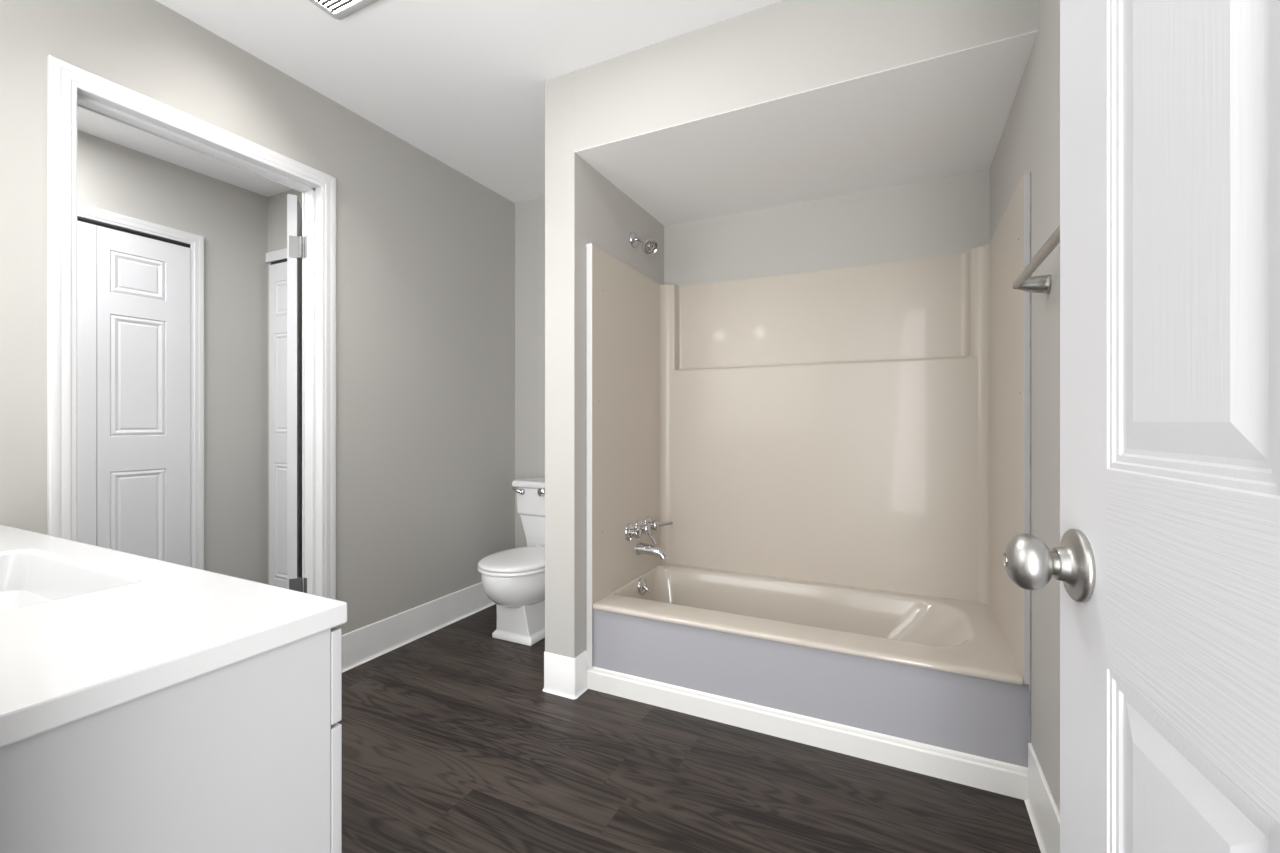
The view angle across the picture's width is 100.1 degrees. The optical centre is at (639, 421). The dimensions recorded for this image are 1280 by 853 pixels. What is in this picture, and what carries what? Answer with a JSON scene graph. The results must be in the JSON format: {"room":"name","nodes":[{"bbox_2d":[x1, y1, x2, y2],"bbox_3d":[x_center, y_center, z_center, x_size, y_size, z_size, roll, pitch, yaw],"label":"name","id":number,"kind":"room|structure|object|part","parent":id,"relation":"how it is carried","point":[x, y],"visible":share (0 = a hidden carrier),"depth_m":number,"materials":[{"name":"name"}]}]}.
{"room":"bathroom","nodes":[
{"label":"bathroom","id":0,"kind":"room"},
{"bbox_2d":[77,130,267,584],"bbox_3d":[-3.059,-0.144,1.735,0.100,2.440,3.630,0,0,26],"label":"wall","id":1,"kind":"structure","parent":0,"point":[232,220],"depth_m":3.05,"materials":[{"name":"beige paint"}]},
{"bbox_2d":[77,221,96,545],"bbox_3d":[-2.676,0.064,2.388,0.010,2.000,0.374,0,0,26],"label":"closet door leaf","id":2,"kind":"structure","parent":1,"relation":"in","point":[86,232],"depth_m":2.52,"materials":[{"name":"white paint"}]},
{"bbox_2d":[77,216,189,247],"bbox_3d":[-2.599,0.059,2.559,0.002,2.035,0.754,0,0,26],"label":"trim","id":3,"kind":"structure","parent":1,"relation":"attached to","point":[81,220],"depth_m":2.67,"materials":[{"name":"grey"}]},
{"bbox_2d":[77,217,190,245],"bbox_3d":[-2.594,-0.952,2.557,0.008,0.007,0.750,0,0,26],"label":"trim","id":4,"kind":"structure","parent":1,"relation":"attached to","point":[77,217],"depth_m":2.67,"materials":[{"name":"grey"}]},
{"bbox_2d":[77,203,203,569],"bbox_3d":[-2.592,0.029,2.556,0.017,2.094,0.872,0,0,26],"label":"trim","id":5,"kind":"structure","parent":1,"relation":"attached to","point":[196,242],"depth_m":2.91,"materials":[{"name":"white paint"}]},
{"bbox_2d":[97,226,190,566],"bbox_3d":[-2.511,0.064,2.725,0.010,2.000,0.374,0,0,26],"label":"closet door leaf","id":6,"kind":"structure","parent":1,"relation":"in","point":[144,284],"depth_m":2.71,"materials":[{"name":"white paint"}]},
{"bbox_2d":[0,0,514,634],"bbox_3d":[-1.420,-0.144,2.169,0.115,2.440,2.879,0,0,26],"label":"wall","id":7,"kind":"structure","parent":0,"point":[425,251],"depth_m":2.39,"materials":[{"name":"beige paint"}]},
{"bbox_2d":[47,54,335,599],"bbox_3d":[-1.481,0.021,1.894,0.017,2.111,0.852,0,0,26],"label":"trim","id":8,"kind":"structure","parent":7,"relation":"attached to","point":[64,78],"depth_m":1.55,"materials":[{"name":"white paint"}]},
{"bbox_2d":[77,89,320,595],"bbox_3d":[-1.541,0.041,1.923,0.115,2.070,0.770,0,0,26],"label":"trim","id":9,"kind":"structure","parent":7,"relation":"attached to","point":[312,193],"depth_m":2.24,"materials":[{"name":"white paint"}]},
{"bbox_2d":[287,194,306,592],"bbox_3d":[-1.599,0.053,2.579,0.081,2.030,0.734,0,0,-26],"label":"hall door","id":10,"kind":"structure","parent":7,"relation":"in","point":[294,210],"depth_m":2.27,"materials":[{"name":"grey wood"}]},
{"bbox_2d":[342,582,495,672],"bbox_3d":[-1.034,0.999,2.811,0.016,0.155,1.185,0,0,26],"label":"baseboard","id":11,"kind":"structure","parent":7,"relation":"attached to","point":[362,645],"depth_m":2.62,"materials":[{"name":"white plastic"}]},
{"bbox_2d":[268,189,301,584],"bbox_3d":[-1.712,-0.144,3.041,1.174,2.440,0.100,0,0,26],"label":"wall","id":12,"kind":"structure","parent":0,"point":[277,204],"depth_m":3.22,"materials":[{"name":"beige paint"}]},
{"bbox_2d":[266,253,268,262],"bbox_3d":[-2.248,-0.992,3.239,0.032,0.056,0.014,0,0,26],"label":"trim","id":13,"kind":"structure","parent":12,"relation":"attached to","point":[267,254],"depth_m":3.23,"materials":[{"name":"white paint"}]},
{"bbox_2d":[269,262,286,588],"bbox_3d":[-2.052,0.061,3.143,0.400,2.006,0.010,0,0,26],"label":"closet door leaf","id":14,"kind":"structure","parent":12,"relation":"in","point":[277,272],"depth_m":3.20,"materials":[{"name":"white paint"}]},
{"bbox_2d":[269,248,286,261],"bbox_3d":[-2.026,0.028,3.131,0.462,2.096,0.014,0,0,26],"label":"trim","id":15,"kind":"structure","parent":12,"relation":"attached to","point":[281,254],"depth_m":3.19,"materials":[{"name":"white paint"}]},
{"bbox_2d":[271,259,286,264],"bbox_3d":[-2.048,0.056,3.149,0.406,2.040,0.002,0,0,26],"label":"trim","id":16,"kind":"structure","parent":12,"relation":"attached to","point":[283,260],"depth_m":3.20,"materials":[{"name":"grey"}]},
{"bbox_2d":[77,0,781,202],"bbox_3d":[-1.151,-1.394,1.211,3.988,0.060,4.364,0,0,26],"label":"ceiling","id":17,"kind":"structure","parent":0,"point":[461,82],"depth_m":2.00,"materials":[{"name":"white paint"}]},
{"bbox_2d":[309,0,377,19],"bbox_3d":[-0.952,-1.353,1.608,0.302,0.020,0.303,0,0,26],"label":"air vent","id":18,"kind":"object","parent":17,"relation":"in","point":[337,9],"visible":1,"depth_m":1.74,"materials":[{"name":"grey plastic"}]},
{"bbox_2d":[545,72,663,657],"bbox_3d":[-0.099,-0.144,2.566,0.141,2.440,1.003,0,0,26],"label":"wall partition","id":19,"kind":"structure","parent":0,"point":[583,207],"depth_m":2.13,"materials":[{"name":"beige paint"}]},
{"bbox_2d":[542,650,587,698],"bbox_3d":[-0.123,0.999,2.517,0.161,0.155,0.913,0,0,26],"label":"baseboard","id":20,"kind":"structure","parent":19,"relation":"attached to","point":[564,676],"depth_m":2.11,"materials":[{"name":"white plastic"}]},
{"bbox_2d":[629,232,657,254],"bbox_3d":[0.012,-0.836,2.498,0.144,0.125,0.073,0,0,43],"label":"shower head","id":21,"kind":"object","parent":19,"relation":"attached to","point":[649,246],"visible":1,"depth_m":2.48},
{"bbox_3d":[0.002,-0.846,2.520,0.081,0.048,0.019,0,0,30],"label":"arm","id":22,"kind":"part","parent":21,"relation":"part of","materials":[{"name":"silver metal"}]},
{"bbox_2d":[337,604,1040,852],"bbox_3d":[-1.151,1.106,1.211,3.988,0.060,4.364,0,0,26],"label":"floor","id":23,"kind":"structure","parent":0,"point":[453,741],"depth_m":1.61,"materials":[{"name":"brown wood"}]},
{"bbox_2d":[0,627,341,852],"bbox_3d":[-1.202,0.692,0.888,1.399,0.768,0.534,0,0,26],"label":"vanity cabinet","id":24,"kind":"object","parent":23,"relation":"on","point":[244,756],"visible":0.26,"depth_m":0.66,"materials":[{"name":"grey laminate"}]},
{"bbox_2d":[0,525,346,747],"bbox_3d":[-1.198,0.336,0.887,1.408,0.119,0.540,0,0,26],"label":"countertop","id":25,"kind":"structure","parent":24,"relation":"on","point":[86,630],"depth_m":0.74,"materials":[{"name":"white stone"}]},
{"bbox_3d":[-0.667,0.387,0.915,0.462,0.141,0.016,0,0,26],"label":"drawer","id":26,"kind":"part","parent":24,"relation":"part of","materials":[{"name":"grey laminate"}]},
{"bbox_3d":[-0.667,0.727,0.915,0.462,0.528,0.016,0,0,26],"label":"door","id":27,"kind":"part","parent":24,"relation":"part of","materials":[{"name":"grey laminate"}]},
{"bbox_2d":[478,476,544,645],"bbox_3d":[-0.533,0.703,2.812,0.528,0.747,0.735,0,0,26],"label":"toilet","id":28,"kind":"object","parent":23,"relation":"on","point":[513,579],"visible":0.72,"depth_m":2.61,"materials":[{"name":"white ceramic"}]},
{"bbox_3d":[-0.590,0.707,2.696,0.376,0.015,0.477,0,0,26],"label":"seat","id":29,"kind":"part","parent":28,"relation":"part of","materials":[{"name":"white plastic"}]},
{"bbox_3d":[-0.590,0.686,2.697,0.374,0.022,0.476,0,0,26],"label":"lid","id":30,"kind":"part","parent":28,"relation":"part of","materials":[{"name":"white plastic"}]},
{"bbox_3d":[-0.556,0.813,2.765,0.370,0.196,0.621,0,0,26],"label":"bowl","id":31,"kind":"part","parent":28,"relation":"part of","materials":[{"name":"white ceramic"}]},
{"bbox_3d":[-0.682,0.387,2.999,0.069,0.047,0.034,0,0,26],"label":"flush lever","id":32,"kind":"part","parent":28,"relation":"part of","materials":[{"name":"silver metal"}]},
{"bbox_3d":[-0.430,0.350,3.024,0.528,0.042,0.264,0,0,26],"label":"tank lid","id":33,"kind":"part","parent":28,"relation":"part of","materials":[{"name":"white ceramic"}]},
{"bbox_3d":[-0.427,0.543,3.029,0.497,0.344,0.243,0,0,26],"label":"tank","id":34,"kind":"part","parent":28,"relation":"part of","materials":[{"name":"white ceramic"}]},
{"bbox_2d":[592,563,1028,767],"bbox_3d":[0.609,0.904,2.177,1.470,0.345,0.754,0,0,26],"label":"bathtub","id":35,"kind":"object","parent":23,"relation":"on","point":[935,671],"visible":0.87,"depth_m":1.89,"materials":[{"name":"purple paint"}]},
{"bbox_3d":[0.011,0.776,2.525,0.021,0.077,0.077,0,0,26],"label":"overflow plate","id":36,"kind":"part","parent":35,"relation":"part of","materials":[{"name":"silver metal"}]},
{"bbox_2d":[587,666,1027,799],"bbox_3d":[0.448,1.032,1.846,1.472,0.088,0.012,0,0,26],"label":"baseboard","id":37,"kind":"structure","parent":35,"relation":"attached to","point":[991,775],"depth_m":1.76,"materials":[{"name":"white wood"}]},
{"bbox_2d":[593,563,1023,684],"bbox_3d":[0.615,0.878,2.174,1.430,0.293,0.754,0,0,26],"label":"basin","id":38,"kind":"object","parent":35,"relation":"in","point":[673,624],"depth_m":2.02,"materials":[{"name":"beige ceramic"}]},
{"bbox_2d":[515,169,989,547],"bbox_3d":[0.358,-0.144,2.830,2.499,2.440,0.128,0,0,26],"label":"wall","id":39,"kind":"structure","parent":0,"point":[949,215],"depth_m":2.61,"materials":[{"name":"beige paint"}]},
{"bbox_2d":[586,171,1030,742],"bbox_3d":[0.616,0.135,2.190,1.472,1.704,0.793,0,0,26],"label":"tub surround","id":40,"kind":"object","parent":39,"relation":"attached to","point":[864,426],"visible":0.87,"depth_m":2.38,"materials":[{"name":"beige plastic"}]},
{"bbox_2d":[625,516,672,543],"bbox_3d":[0.048,0.517,2.518,0.110,0.109,0.307,0,0,26],"label":"handle","id":41,"kind":"object","parent":40,"relation":"attached to","point":[630,531],"visible":1,"depth_m":2.50,"materials":[{"name":"silver metal"}]},
{"bbox_3d":[-0.019,0.503,2.425,0.050,0.048,0.048,0,0,26],"label":"handle","id":42,"kind":"part","parent":41,"relation":"part of","materials":[{"name":"silver metal"}]},
{"bbox_3d":[0.025,0.503,2.515,0.050,0.048,0.048,0,0,26],"label":"handle","id":43,"kind":"part","parent":41,"relation":"part of","materials":[{"name":"silver metal"}]},
{"bbox_3d":[0.053,0.535,2.510,0.056,0.074,0.020,0,0,2],"label":"lever","id":44,"kind":"part","parent":41,"relation":"part of","materials":[{"name":"silver metal"}]},
{"bbox_3d":[0.069,0.503,2.604,0.050,0.048,0.048,0,0,26],"label":"handle","id":45,"kind":"part","parent":41,"relation":"part of","materials":[{"name":"silver metal"}]},
{"bbox_3d":[0.118,0.500,2.616,0.090,0.025,0.020,0,0,-20],"label":"lever","id":46,"kind":"part","parent":41,"relation":"part of","materials":[{"name":"silver metal"}]},
{"bbox_2d":[636,541,666,559],"bbox_3d":[0.060,0.602,2.500,0.146,0.072,0.064,0,0,26],"label":"tub spout","id":47,"kind":"object","parent":40,"relation":"attached to","point":[641,548],"visible":1,"depth_m":2.49,"materials":[{"name":"silver metal"}]},
{"bbox_3d":[0.788,0.237,2.495,1.350,1.012,0.066,0,0,26],"label":"ledge panel","id":48,"kind":"part","parent":40,"relation":"part of","materials":[{"name":"beige plastic"}]},
{"bbox_2d":[574,0,1037,151],"bbox_3d":[0.428,-1.207,1.806,1.473,0.313,0.100,0,0,26],"label":"wall header","id":49,"kind":"structure","parent":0,"point":[783,48],"depth_m":1.75,"materials":[{"name":"beige paint"}]},
{"bbox_2d":[575,30,1037,225],"bbox_3d":[0.599,-1.074,2.155,1.473,0.050,0.875,0,0,26],"label":"ceiling","id":50,"kind":"structure","parent":0,"point":[945,115],"depth_m":2.01,"materials":[{"name":"white paint"}]},
{"bbox_2d":[990,0,1059,813],"bbox_3d":[0.947,-0.144,1.076,0.100,2.440,2.764,0,0,26],"label":"wall","id":51,"kind":"structure","parent":0,"point":[1030,138],"depth_m":1.37,"materials":[{"name":"beige paint"}]},
{"bbox_2d":[1012,225,1059,293],"bbox_3d":[0.847,-0.341,1.071,0.079,0.049,0.659,0,0,26],"label":"towel bar","id":52,"kind":"object","parent":51,"relation":"attached to","point":[1024,282],"visible":0.48,"depth_m":1.26,"materials":[{"name":"silver metal"}]},
{"bbox_3d":[0.981,-0.341,1.345,0.079,0.049,0.049,0,0,26],"label":"post","id":53,"kind":"part","parent":52,"relation":"part of","materials":[{"name":"silver metal"}]},
{"bbox_2d":[1024,743,1059,852],"bbox_3d":[0.699,0.992,0.702,0.016,0.168,1.816,0,0,26],"label":"baseboard","id":54,"kind":"structure","parent":51,"relation":"attached to","point":[1044,815],"depth_m":1.37,"materials":[{"name":"white wood"}]},
{"bbox_3d":[-0.808,-0.144,0.331,2.599,2.440,0.115,0,0,26],"label":"wall","id":55,"kind":"structure","parent":0,"visible":0},
{"bbox_2d":[1003,0,1279,852],"bbox_3d":[0.316,0.053,0.244,0.099,2.030,0.722,0,0,20],"label":"entry door","id":56,"kind":"structure","parent":55,"relation":"in","point":[1166,563],"depth_m":0.39,"materials":[{"name":"white wood"}]},
{"bbox_3d":[0.396,0.142,0.544,0.044,0.056,0.056,0,0,20],"label":"knob","id":57,"kind":"part","parent":56,"relation":"part of","materials":[{"name":"silver metal"}]}
]}

